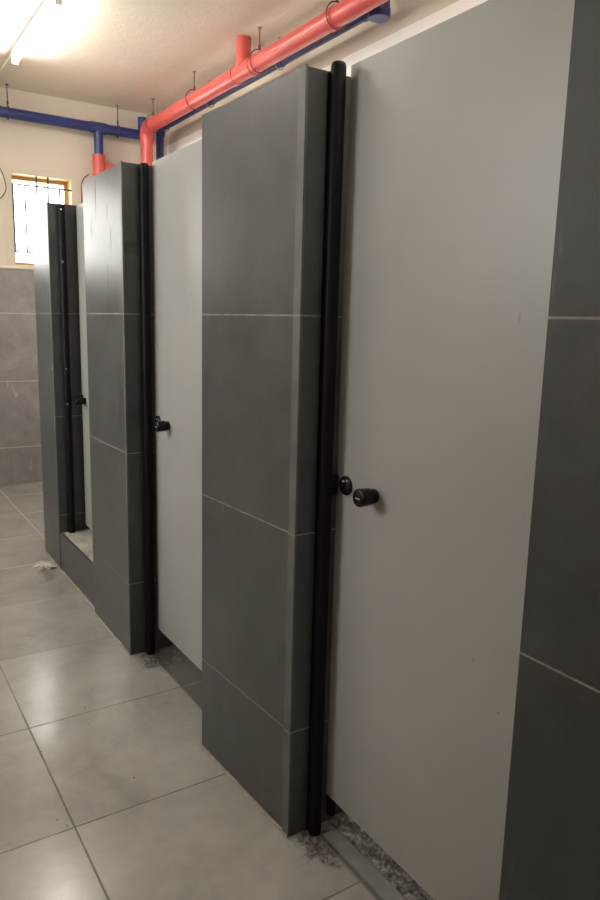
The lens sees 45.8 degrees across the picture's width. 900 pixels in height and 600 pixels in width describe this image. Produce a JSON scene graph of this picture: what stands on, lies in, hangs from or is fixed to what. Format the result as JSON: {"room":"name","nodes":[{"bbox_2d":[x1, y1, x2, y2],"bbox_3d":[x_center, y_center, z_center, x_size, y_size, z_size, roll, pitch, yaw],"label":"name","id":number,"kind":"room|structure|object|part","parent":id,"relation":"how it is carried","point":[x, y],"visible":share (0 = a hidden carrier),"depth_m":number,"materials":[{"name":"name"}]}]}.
{"room":"public restroom","nodes":[
{"label":"public restroom","id":0,"kind":"room"},
{"bbox_2d":[0,87,167,485],"bbox_3d":[-3.175,-1.331,5.968,4.550,3.406,0.212,-5,12,-32],"label":"wall","id":1,"kind":"structure","parent":0,"point":[26,143],"depth_m":6.34,"materials":[{"name":"beige paint"}]},
{"bbox_2d":[0,265,33,269],"bbox_3d":[-3.156,-1.540,5.816,4.450,0.022,0.025,-5,12,-32],"label":"trim","id":2,"kind":"structure","parent":1,"relation":"on","point":[7,267],"depth_m":6.23,"materials":[{"name":"beige paint"}]},
{"bbox_2d":[2,162,79,265],"bbox_3d":[-2.274,-2.050,6.301,0.646,0.858,0.006,-5,12,-32],"label":"trim","id":3,"kind":"structure","parent":1,"relation":"attached to","point":[4,165],"depth_m":6.17,"materials":[{"name":"beige paint"}]},
{"bbox_2d":[11,176,71,264],"bbox_3d":[-2.318,-2.036,6.370,0.508,0.763,0.177,-5,12,-32],"label":"window","id":4,"kind":"structure","parent":1,"relation":"in","point":[35,180],"depth_m":6.26,"materials":[{"name":"clear glass"}]},
{"bbox_2d":[81,174,88,203],"bbox_3d":[-1.948,-2.301,6.457,0.081,0.403,0.007,-5,12,-32],"label":"cord","id":5,"kind":"object","parent":1,"relation":"attached to","point":[88,174],"visible":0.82,"depth_m":6.43,"materials":[{"name":"black plastic"}]},
{"bbox_2d":[0,0,341,114],"bbox_3d":[-0.742,-2.335,1.912,4.650,0.120,9.315,-5,12,-32],"label":"ceiling","id":6,"kind":"structure","parent":0,"point":[126,54],"depth_m":4.93,"materials":[{"name":"paint"}]},
{"bbox_2d":[0,55,10,74],"bbox_3d":[-2.323,-2.957,5.535,0.016,0.011,0.919,-5,12,-32],"label":"duct","id":7,"kind":"object","parent":6,"relation":"attached to","point":[9,58],"visible":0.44,"depth_m":5.40,"materials":[{"name":"paint"}]},
{"bbox_2d":[5,84,9,119],"bbox_3d":[-2.429,-2.891,5.904,0.028,0.277,0.108,-5,12,-32],"label":"hanger","id":8,"kind":"object","parent":6,"relation":"attached to","point":[7,101],"visible":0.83,"depth_m":5.89,"materials":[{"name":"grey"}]},
{"bbox_2d":[0,106,145,153],"bbox_3d":[-3.156,-2.707,5.464,4.250,0.378,0.096,-5,12,-32],"label":"pipe","id":9,"kind":"object","parent":8,"relation":"hanging from","point":[99,129],"visible":0.77,"depth_m":6.21,"materials":[{"name":"paint"}]},
{"bbox_2d":[92,154,115,175],"bbox_3d":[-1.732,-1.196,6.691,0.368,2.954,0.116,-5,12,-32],"label":"fitting","id":10,"kind":"object","parent":9,"relation":"attached to","point":[99,164],"visible":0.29,"depth_m":6.33,"materials":[{"name":"paint"}]},
{"bbox_2d":[10,0,62,64],"bbox_3d":[-1.722,-2.738,4.659,0.092,0.103,1.240,-5,12,-32],"label":"ceiling light","id":11,"kind":"object","parent":6,"relation":"attached to","point":[47,9],"visible":1,"depth_m":4.59,"materials":[{"name":"white plastic"}]},
{"bbox_2d":[116,105,119,137],"bbox_3d":[-1.643,-2.961,6.404,0.028,0.277,0.108,-5,12,-32],"label":"hanger","id":12,"kind":"object","parent":6,"relation":"attached to","point":[116,105],"visible":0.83,"depth_m":6.39,"materials":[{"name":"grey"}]},
{"bbox_2d":[145,98,160,132],"bbox_3d":[-1.280,-2.913,6.196,0.149,0.279,0.028,-5,12,-32],"label":"hanger","id":13,"kind":"object","parent":6,"relation":"attached to","point":[151,98],"visible":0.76,"depth_m":6.18,"materials":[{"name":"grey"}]},
{"bbox_2d":[185,70,201,109],"bbox_3d":[-0.816,-2.775,5.486,0.149,0.279,0.028,-5,12,-32],"label":"hanger","id":14,"kind":"object","parent":6,"relation":"attached to","point":[193,71],"visible":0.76,"depth_m":5.47,"materials":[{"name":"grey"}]},
{"bbox_2d":[249,26,267,73],"bbox_3d":[-0.265,-2.610,4.644,0.149,0.279,0.028,-5,12,-32],"label":"hanger","id":15,"kind":"object","parent":6,"relation":"attached to","point":[259,27],"visible":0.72,"depth_m":4.63,"materials":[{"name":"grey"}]},
{"bbox_2d":[140,0,388,165],"bbox_3d":[0.750,-0.756,3.310,0.122,3.404,8.101,-5,12,-32],"label":"drain pipe","id":16,"kind":"object","parent":6,"relation":"hanging from","point":[340,14],"visible":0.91,"depth_m":4.68,"materials":[{"name":"paint"}]},
{"bbox_2d":[225,66,242,86],"bbox_3d":[-0.450,-2.595,4.937,0.119,0.119,0.070,-5,12,-32],"label":"socket","id":17,"kind":"object","parent":16,"relation":"attached to","point":[230,81],"depth_m":4.91,"materials":[{"name":"red paint"}]},
{"bbox_2d":[242,55,258,77],"bbox_3d":[-0.321,-2.556,4.739,0.119,0.119,0.070,-5,12,-32],"label":"socket","id":18,"kind":"object","parent":16,"relation":"attached to","point":[247,72],"depth_m":4.71,"materials":[{"name":"red paint"}]},
{"bbox_2d":[321,5,342,32],"bbox_3d":[0.187,-2.404,3.962,0.119,0.119,0.070,-5,12,-32],"label":"socket","id":19,"kind":"object","parent":16,"relation":"attached to","point":[325,26],"depth_m":3.94,"materials":[{"name":"red paint"}]},
{"bbox_2d":[156,0,390,159],"bbox_3d":[-0.453,-1.180,5.505,0.126,3.404,3.290,-5,12,-32],"label":"pipe","id":20,"kind":"object","parent":6,"relation":"hanging from","point":[382,13],"visible":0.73,"depth_m":4.69,"materials":[{"name":"paint"}]},
{"bbox_2d":[326,0,346,30],"bbox_3d":[0.205,-2.469,3.925,0.149,0.279,0.028,-5,12,-32],"label":"hanger","id":21,"kind":"object","parent":6,"relation":"attached to","point":[337,1],"visible":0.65,"depth_m":3.92,"materials":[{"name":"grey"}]},
{"bbox_2d":[0,481,406,899],"bbox_3d":[-0.828,1.135,2.535,4.650,0.120,9.315,-5,12,-32],"label":"floor","id":22,"kind":"structure","parent":0,"point":[109,790],"depth_m":2.39,"materials":[{"name":"grey tile"}]},
{"bbox_2d":[34,560,55,570],"bbox_3d":[-1.564,0.704,4.364,0.154,0.044,0.098,7,12,28],"label":"plastic wrapper","id":23,"kind":"object","parent":22,"relation":"on","point":[41,565],"visible":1,"depth_m":4.35,"materials":[{"name":"white plastic"}]},
{"bbox_2d":[32,202,89,568],"bbox_3d":[-1.415,-0.369,4.409,0.323,2.160,0.402,-5,12,-32],"label":"tiled pillar","id":24,"kind":"structure","parent":22,"relation":"on","point":[44,217],"depth_m":4.23,"materials":[{"name":"grey tile"}]},
{"bbox_2d":[60,529,94,608],"bbox_3d":[-1.143,0.668,4.094,0.284,0.242,0.744,-5,12,-32],"label":"sill","id":25,"kind":"structure","parent":22,"relation":"on","point":[77,547],"depth_m":4.07,"materials":[{"name":"grey tile"}]},
{"bbox_2d":[58,204,75,532],"bbox_3d":[-1.364,-0.439,4.160,0.039,1.908,0.043,-5,12,-32],"label":"post","id":26,"kind":"object","parent":25,"relation":"on","point":[61,208],"visible":1,"depth_m":4.14,"materials":[{"name":"black plastic"}]},
{"bbox_2d":[83,160,174,655],"bbox_3d":[-0.762,-0.170,3.391,0.344,2.160,0.552,-5,12,-32],"label":"tiled pillar","id":27,"kind":"structure","parent":22,"relation":"on","point":[111,196],"depth_m":3.20,"materials":[{"name":"grey tile"}]},
{"bbox_2d":[75,203,91,530],"bbox_3d":[-1.132,-0.383,3.887,0.077,1.904,0.708,-4,12,-30],"label":"door","id":28,"kind":"structure","parent":27,"relation":"attached to","point":[83,400],"depth_m":4.11,"materials":[{"name":"grey laminate"}]},
{"bbox_3d":[-1.272,-0.284,4.124,0.056,0.048,0.048,-4,12,-29],"label":"knob","id":29,"kind":"part","parent":28,"relation":"part of","materials":[{"name":"black"}]},
{"bbox_2d":[139,163,154,654],"bbox_3d":[-0.666,-0.117,3.105,0.039,2.150,0.042,-5,12,-32],"label":"post","id":30,"kind":"object","parent":22,"relation":"on","point":[144,213],"visible":1,"depth_m":3.07,"materials":[{"name":"black plastic"}]},
{"bbox_2d":[306,60,345,836],"bbox_3d":[0.075,0.096,1.973,0.048,2.168,0.046,-5,12,-32],"label":"post","id":31,"kind":"object","parent":22,"relation":"on","point":[326,481],"visible":1,"depth_m":1.93,"materials":[{"name":"black plastic"}]},
{"bbox_2d":[323,812,433,899],"bbox_3d":[0.362,1.205,1.919,0.246,0.018,0.790,-5,12,-32],"label":"threshold strip","id":32,"kind":"object","parent":22,"relation":"on","point":[359,845],"visible":0.29,"depth_m":2.03,"materials":[{"name":"grey stone"}]},
{"bbox_2d":[499,0,599,899],"bbox_3d":[0.701,0.271,1.136,0.366,2.160,0.556,-5,12,-32],"label":"tiled pillar","id":33,"kind":"structure","parent":22,"relation":"on","point":[551,846],"depth_m":1.19,"materials":[{"name":"grey tile"}]},
{"bbox_2d":[326,0,574,899],"bbox_3d":[0.296,0.130,1.656,0.075,2.113,0.773,-5,12,-32],"label":"door","id":34,"kind":"structure","parent":33,"relation":"attached to","point":[456,126],"depth_m":1.63,"materials":[{"name":"grey laminate"}]},
{"bbox_3d":[0.171,0.122,1.835,0.056,0.048,0.048,-5,12,-32],"label":"knob","id":35,"kind":"part","parent":34,"relation":"part of","materials":[{"name":"black plastic"}]},
{"bbox_2d":[200,64,350,837],"bbox_3d":[-0.032,0.052,2.258,0.364,2.160,0.557,-5,12,-32],"label":"tiled pillar","id":36,"kind":"structure","parent":0,"point":[264,149],"depth_m":2.08,"materials":[{"name":"grey tile"}]},
{"bbox_2d":[152,139,201,670],"bbox_3d":[-0.439,-0.117,2.776,0.075,2.043,0.782,-5,12,-32],"label":"door","id":37,"kind":"structure","parent":36,"relation":"attached to","point":[176,176],"depth_m":2.88,"materials":[{"name":"grey laminate"}]},
{"bbox_3d":[-0.578,-0.101,2.980,0.056,0.048,0.048,-5,12,-32],"label":"knob","id":38,"kind":"part","parent":37,"relation":"part of","materials":[{"name":"black"}]},
{"bbox_2d":[167,0,487,154],"bbox_3d":[1.164,-0.759,3.376,0.112,3.406,8.965,-5,12,-32],"label":"wall","id":39,"kind":"structure","parent":0,"point":[404,13],"depth_m":4.30,"materials":[{"name":"beige paint"}]}
]}

